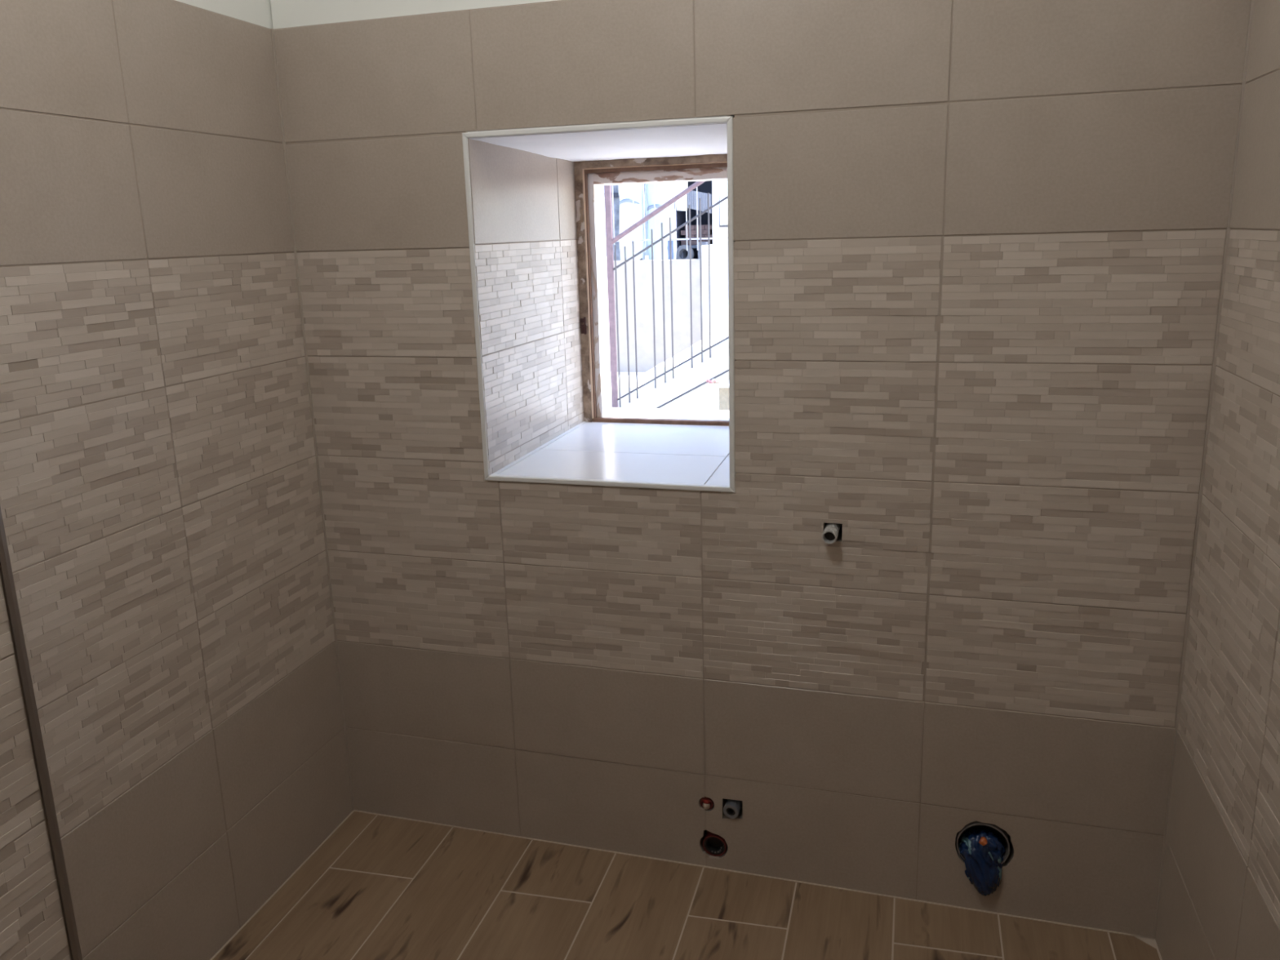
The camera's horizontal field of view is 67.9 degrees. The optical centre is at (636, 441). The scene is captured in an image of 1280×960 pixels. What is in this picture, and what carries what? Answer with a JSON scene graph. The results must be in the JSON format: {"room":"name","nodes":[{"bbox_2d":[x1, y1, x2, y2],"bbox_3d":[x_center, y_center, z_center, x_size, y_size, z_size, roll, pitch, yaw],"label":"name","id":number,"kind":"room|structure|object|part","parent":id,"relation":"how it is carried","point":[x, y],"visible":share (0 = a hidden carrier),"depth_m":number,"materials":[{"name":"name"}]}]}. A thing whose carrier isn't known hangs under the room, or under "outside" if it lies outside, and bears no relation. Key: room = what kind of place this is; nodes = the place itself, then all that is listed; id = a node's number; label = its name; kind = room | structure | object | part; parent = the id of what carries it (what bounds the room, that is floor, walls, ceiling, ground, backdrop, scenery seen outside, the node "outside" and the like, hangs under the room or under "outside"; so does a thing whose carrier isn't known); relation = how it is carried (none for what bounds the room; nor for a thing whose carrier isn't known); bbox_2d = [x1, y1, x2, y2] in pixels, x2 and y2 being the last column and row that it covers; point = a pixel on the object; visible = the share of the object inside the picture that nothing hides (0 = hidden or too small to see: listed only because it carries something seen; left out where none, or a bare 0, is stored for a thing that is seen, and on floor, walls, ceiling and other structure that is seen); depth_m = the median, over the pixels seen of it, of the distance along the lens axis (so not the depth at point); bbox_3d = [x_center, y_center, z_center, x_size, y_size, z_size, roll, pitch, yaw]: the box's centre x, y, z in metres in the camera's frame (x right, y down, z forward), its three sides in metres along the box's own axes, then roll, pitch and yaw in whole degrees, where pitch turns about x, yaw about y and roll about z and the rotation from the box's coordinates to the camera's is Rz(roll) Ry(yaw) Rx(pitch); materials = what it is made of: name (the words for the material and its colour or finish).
{"room":"building under construction","nodes":[
{"label":"building under construction","id":0,"kind":"room"},
{"bbox_2d":[0,573,71,959],"bbox_3d":[-1.202,0.150,0.495,0.295,2.620,1.627,2,13,16],"label":"wall pier","id":1,"kind":"object","parent":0,"point":[33,925],"visible":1,"depth_m":1.29,"materials":[{"name":"beige tile"}]},
{"bbox_2d":[0,506,82,959],"bbox_3d":[-0.832,0.281,1.280,0.016,1.998,0.018,2,13,16],"label":"trim","id":2,"kind":"structure","parent":1,"relation":"attached to","point":[6,575],"depth_m":1.30,"materials":[{"name":"brown"}]},
{"bbox_2d":[0,0,362,959],"bbox_3d":[-1.320,0.112,1.137,0.303,2.820,2.780,2,13,16],"label":"wall","id":3,"kind":"structure","parent":0,"point":[161,496],"depth_m":1.90,"materials":[{"name":"beige tile"}]},
{"bbox_2d":[209,809,1162,959],"bbox_3d":[-0.201,1.396,1.071,2.175,0.121,2.720,2,13,16],"label":"floor","id":4,"kind":"structure","parent":0,"point":[380,886],"depth_m":2.18,"materials":[{"name":"beige tile"}]},
{"bbox_2d":[270,0,1250,937],"bbox_3d":[0.307,-0.310,2.406,2.700,3.400,0.800,2,13,16],"label":"wall","id":5,"kind":"structure","parent":0,"point":[979,246],"depth_m":2.04,"materials":[{"name":"beige tile"}]},
{"bbox_2d":[466,115,730,485],"bbox_3d":[0.008,-0.356,2.409,0.594,0.800,0.659,2,13,16],"label":"window recess","id":6,"kind":"object","parent":5,"relation":"in","point":[522,187],"depth_m":2.40,"materials":[{"name":"beige tile"}]},
{"bbox_2d":[573,154,728,426],"bbox_3d":[0.125,-0.429,2.803,0.552,0.780,0.225,2,13,16],"label":"window","id":7,"kind":"structure","parent":6,"relation":"attached to","point":[591,177],"depth_m":2.77,"materials":[{"name":"brown wood"}]},
{"bbox_3d":[-0.149,-0.431,2.801,0.028,0.758,0.062,2,13,16],"label":"frame post","id":8,"kind":"part","parent":7,"relation":"part of","materials":[{"name":"brown wood"}]},
{"bbox_3d":[-0.108,-0.425,2.833,0.019,0.718,0.096,2,13,16],"label":"post","id":9,"kind":"part","parent":7,"relation":"part of","materials":[{"name":"white paint"}]},
{"bbox_3d":[0.109,-0.057,2.795,0.497,0.016,0.022,2,13,16],"label":"frame sill","id":10,"kind":"part","parent":7,"relation":"part of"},
{"bbox_3d":[0.138,-0.066,2.899,0.520,0.029,0.196,2,13,16],"label":"sill","id":11,"kind":"part","parent":7,"relation":"part of","materials":[{"name":"white"}]},
{"bbox_2d":[462,115,735,492],"bbox_3d":[-0.083,-0.285,2.104,0.604,0.793,0.016,2,13,16],"label":"trim","id":12,"kind":"structure","parent":5,"relation":"attached to","point":[728,120],"depth_m":2.09,"materials":[{"name":"white plastic"}]},
{"bbox_2d":[699,796,714,808],"bbox_3d":[0.176,0.869,2.321,0.038,0.040,0.059,2,13,16],"label":"pipe","id":13,"kind":"object","parent":5,"relation":"attached to","point":[705,802],"visible":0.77,"depth_m":2.30,"materials":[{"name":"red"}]},
{"bbox_2d":[701,829,728,856],"bbox_3d":[0.196,0.976,2.341,0.070,0.076,0.056,2,13,16],"label":"drain pipe","id":14,"kind":"object","parent":5,"relation":"attached to","point":[713,844],"visible":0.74,"depth_m":2.33,"materials":[{"name":"grey plastic"}]},
{"bbox_2d":[723,799,742,818],"bbox_3d":[0.236,0.877,2.300,0.049,0.056,0.069,2,13,16],"label":"pipe","id":15,"kind":"object","parent":5,"relation":"attached to","point":[731,809],"visible":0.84,"depth_m":2.28,"materials":[{"name":"grey plastic"}]},
{"bbox_2d":[822,522,842,544],"bbox_3d":[0.428,0.195,2.071,0.041,0.042,0.095,2,13,16],"label":"pipe","id":16,"kind":"object","parent":5,"relation":"attached to","point":[830,534],"visible":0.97,"depth_m":2.04,"materials":[{"name":"grey plastic"}]},
{"bbox_2d":[955,821,1013,863],"bbox_3d":[0.784,0.900,2.149,0.124,0.128,0.058,2,13,16],"label":"pipe","id":17,"kind":"object","parent":5,"relation":"attached to","point":[1002,834],"visible":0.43,"depth_m":2.14,"materials":[{"name":"grey plastic"}]},
{"bbox_2d":[958,827,1005,896],"bbox_3d":[0.781,0.940,2.148,0.097,0.165,0.100,-10,15,-33],"label":"plastic bag","id":18,"kind":"object","parent":17,"relation":"in","point":[983,851],"visible":1,"depth_m":2.12,"materials":[{"name":"blue plastic"}]},
{"bbox_2d":[1147,0,1279,959],"bbox_3d":[0.863,0.189,0.509,0.303,2.820,2.780,2,13,16],"label":"wall","id":19,"kind":"structure","parent":0,"point":[1219,893],"depth_m":1.63,"materials":[{"name":"beige tile"}]},
{"label":"outside","id":20,"kind":"structure","parent":0,"visible":0},
{"bbox_2d":[610,372,644,407],"bbox_3d":[0.582,-1.016,10.706,26.000,0.250,15.200,2,13,16],"label":"ground","id":21,"kind":"structure","parent":20,"point":[624,375],"depth_m":8.12,"materials":[{"name":"concrete"}]},
{"bbox_2d":[606,242,728,372],"bbox_3d":[-0.310,-1.251,8.480,9.500,1.273,0.280,2,13,16],"label":"wall","id":22,"kind":"structure","parent":21,"relation":"on","point":[680,268],"depth_m":8.20,"materials":[{"name":"white paint"}]},
{"bbox_2d":[620,329,728,409],"bbox_3d":[1.299,-1.027,6.600,2.763,1.546,1.288,2,13,16],"label":"staircase","id":23,"kind":"structure","parent":21,"relation":"on","point":[687,389],"depth_m":6.43,"materials":[{"name":"white concrete"}]},
{"bbox_2d":[604,181,728,407],"bbox_3d":[0.984,-1.449,6.001,2.476,2.619,0.031,2,13,16],"label":"stair railing","id":24,"kind":"object","parent":23,"relation":"on","point":[610,240],"visible":0.29,"depth_m":6.35,"materials":[{"name":"grey metal"}]},
{"bbox_3d":[-0.177,-1.188,6.404,0.040,2.000,0.030,2,13,16],"label":"post","id":25,"kind":"part","parent":24,"relation":"part of","materials":[{"name":"metal"}]},
{"bbox_3d":[0.968,-1.997,5.879,2.476,1.495,0.031,2,13,16],"label":"handrail","id":26,"kind":"part","parent":24,"relation":"part of","materials":[{"name":"pink metal"}]},
{"bbox_3d":[0.974,-1.784,5.926,2.467,1.410,0.015,2,13,16],"label":"rail","id":27,"kind":"part","parent":24,"relation":"part of","materials":[{"name":"grey metal"}]},
{"bbox_3d":[1.000,-0.901,6.123,2.466,1.379,0.013,2,13,16],"label":"rail","id":28,"kind":"part","parent":24,"relation":"part of","materials":[{"name":"grey metal"}]},
{"bbox_2d":[705,378,728,410],"bbox_3d":[0.711,-0.256,6.128,0.495,0.255,0.250,2,13,16],"label":"stone block","id":29,"kind":"object","parent":21,"relation":"on","point":[723,387],"visible":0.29,"depth_m":6.08,"materials":[{"name":"white"}]},
{"bbox_2d":[706,379,722,383],"bbox_3d":[0.495,-0.384,6.099,0.108,0.030,0.052,2,13,16],"label":"dried flowers","id":30,"kind":"object","parent":29,"relation":"on","point":[707,380],"visible":1,"depth_m":6.10,"materials":[{"name":"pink plant"}]},
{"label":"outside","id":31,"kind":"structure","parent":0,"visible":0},
{"bbox_3d":[0.565,-1.935,12.346,15.000,0.870,7.740,2,13,16],"label":"terrace","id":32,"kind":"object","parent":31,"visible":0},
{"bbox_2d":[604,185,620,261],"bbox_3d":[-0.177,-2.410,10.575,0.280,0.870,0.300,2,13,16],"label":"crate","id":33,"kind":"object","parent":32,"relation":"on","point":[615,192],"visible":0.14,"depth_m":10.45,"materials":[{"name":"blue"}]},
{"bbox_3d":[-0.186,-2.722,10.506,0.280,0.050,0.300,2,13,16],"label":"lid","id":34,"kind":"part","parent":33,"relation":"part of","materials":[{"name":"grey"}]},
{"bbox_2d":[604,183,648,255],"bbox_3d":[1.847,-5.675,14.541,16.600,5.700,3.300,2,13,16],"label":"pillar","id":35,"kind":"structure","parent":32,"relation":"on","point":[645,195],"depth_m":14.16,"materials":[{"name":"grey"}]},
{"bbox_2d":[617,183,645,260],"bbox_3d":[-0.046,-2.434,10.136,0.294,1.100,0.228,2,13,16],"label":"wrapped bundle","id":36,"kind":"object","parent":32,"relation":"on","point":[625,191],"visible":0.6,"depth_m":10.06,"materials":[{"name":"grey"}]},
{"bbox_2d":[646,182,675,259],"bbox_3d":[0.261,-2.370,10.060,0.315,0.990,0.244,2,13,16],"label":"wrapped bundle","id":37,"kind":"object","parent":32,"relation":"on","point":[664,192],"visible":0.59,"depth_m":9.96,"materials":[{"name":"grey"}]},
{"bbox_2d":[605,180,728,252],"bbox_3d":[0.041,-2.120,8.688,4.432,1.112,0.032,2,13,16],"label":"terrace railing","id":38,"kind":"object","parent":32,"relation":"on","point":[718,237],"visible":0.17,"depth_m":8.64,"materials":[{"name":"grey metal"}]},
{"bbox_3d":[0.049,-1.853,8.747,4.400,0.015,0.015,2,13,16],"label":"rail","id":39,"kind":"part","parent":38,"relation":"part of","materials":[{"name":"grey metal"}]},
{"bbox_2d":[667,240,674,259],"bbox_3d":[0.364,-1.999,10.040,0.061,0.270,0.066,2,13,16],"label":"slab","id":40,"kind":"object","parent":32,"relation":"on","point":[672,241],"visible":0.55,"depth_m":10.01,"materials":[{"name":"blue stone"}]},
{"bbox_2d":[675,244,693,259],"bbox_3d":[0.556,-2.172,11.030,0.210,0.221,0.118,6,14,30],"label":"tyre","id":41,"kind":"object","parent":32,"relation":"on","point":[679,251],"visible":0.63,"depth_m":11.01,"materials":[{"name":"grey rubber"}]},
{"bbox_2d":[679,244,697,258],"bbox_3d":[0.727,-2.230,11.226,0.410,0.183,0.220,2,13,16],"label":"bench","id":42,"kind":"object","parent":32,"relation":"on","point":[684,252],"visible":0.14,"depth_m":11.20,"materials":[{"name":"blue fabric"}]},
{"bbox_3d":[0.554,-2.220,11.279,0.030,0.150,0.180,2,13,16],"label":"leg","id":43,"kind":"part","parent":42,"relation":"part of","materials":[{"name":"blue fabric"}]},
{"bbox_2d":[680,240,691,245],"bbox_3d":[0.592,-2.349,11.227,0.112,0.054,0.120,2,13,16],"label":"brick","id":44,"kind":"object","parent":42,"relation":"on","point":[682,242],"visible":0.48,"depth_m":11.18,"materials":[{"name":"brick"}]},
{"bbox_2d":[684,235,694,238],"bbox_3d":[0.638,-2.404,11.201,0.112,0.054,0.120,2,13,16],"label":"brick","id":45,"kind":"object","parent":44,"relation":"on","point":[691,236],"visible":0.47,"depth_m":11.14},
{"bbox_2d":[680,230,688,235],"bbox_3d":[0.589,-2.463,11.202,0.112,0.054,0.120,2,13,16],"label":"brick","id":46,"kind":"object","parent":45,"relation":"on","point":[682,232],"visible":0.58,"depth_m":11.15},
{"bbox_2d":[684,225,694,230],"bbox_3d":[0.635,-2.518,11.176,0.112,0.054,0.120,2,13,16],"label":"brick","id":47,"kind":"object","parent":46,"relation":"on","point":[692,227],"visible":0.66,"depth_m":11.12,"materials":[{"name":"brick"}]},
{"bbox_2d":[690,230,699,235],"bbox_3d":[0.702,-2.459,11.170,0.112,0.054,0.120,2,13,16],"label":"brick","id":48,"kind":"object","parent":45,"relation":"on","point":[692,232],"visible":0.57,"depth_m":11.12,"materials":[{"name":"brick"}]},
{"bbox_2d":[694,224,704,230],"bbox_3d":[0.749,-2.514,11.143,0.112,0.054,0.120,2,13,16],"label":"brick","id":49,"kind":"object","parent":48,"relation":"on","point":[702,225],"visible":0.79,"depth_m":11.09,"materials":[{"name":"brick"}]},
{"bbox_2d":[690,240,699,244],"bbox_3d":[0.705,-2.345,11.195,0.112,0.054,0.120,2,13,16],"label":"brick","id":50,"kind":"object","parent":42,"relation":"on","point":[692,242],"visible":0.51,"depth_m":11.14,"materials":[{"name":"brick"}]},
{"bbox_2d":[694,235,704,239],"bbox_3d":[0.752,-2.400,11.168,0.112,0.054,0.120,2,13,16],"label":"brick","id":51,"kind":"object","parent":50,"relation":"on","point":[695,236],"visible":0.55,"depth_m":11.11,"materials":[{"name":"brick"}]},
{"bbox_2d":[701,229,711,235],"bbox_3d":[0.815,-2.455,11.137,0.112,0.054,0.120,2,13,16],"label":"brick","id":52,"kind":"object","parent":51,"relation":"on","point":[703,232],"visible":0.8,"depth_m":11.09,"materials":[{"name":"brick"}]},
{"bbox_2d":[704,224,712,229],"bbox_3d":[0.862,-2.510,11.111,0.112,0.054,0.120,2,13,16],"label":"brick","id":53,"kind":"object","parent":52,"relation":"on","point":[705,225],"visible":0.51,"depth_m":11.06,"materials":[{"name":"brick"}]},
{"bbox_2d":[674,180,716,258],"bbox_3d":[0.726,-2.856,11.236,0.580,1.400,0.770,2,13,16],"label":"shed","id":54,"kind":"object","parent":32,"relation":"on","point":[709,186],"visible":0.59,"depth_m":10.97,"materials":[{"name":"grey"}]},
{"bbox_3d":[0.522,-2.845,10.973,0.135,0.355,0.060,2,13,16],"label":"white panel","id":55,"kind":"part","parent":54,"relation":"part of","materials":[{"name":"white"}]},
{"bbox_3d":[0.719,-2.760,10.916,0.290,0.278,0.024,2,13,16],"label":"panel","id":56,"kind":"part","parent":54,"relation":"part of","materials":[{"name":"grey metal"}]},
{"bbox_2d":[697,241,708,258],"bbox_3d":[0.766,-2.189,10.955,0.108,0.220,0.086,2,13,16],"label":"can","id":57,"kind":"object","parent":32,"relation":"on","point":[702,242],"visible":0.37,"depth_m":10.92,"materials":[{"name":"blue metal"}]},
{"bbox_2d":[716,180,728,244],"bbox_3d":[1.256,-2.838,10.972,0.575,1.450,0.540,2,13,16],"label":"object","id":58,"kind":"object","parent":32,"relation":"on","point":[722,184],"visible":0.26,"depth_m":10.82,"materials":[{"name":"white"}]},
{"bbox_3d":[1.179,-2.930,10.694,0.495,0.945,0.018,2,13,16],"label":"door","id":59,"kind":"part","parent":58,"relation":"part of","materials":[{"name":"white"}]}
]}

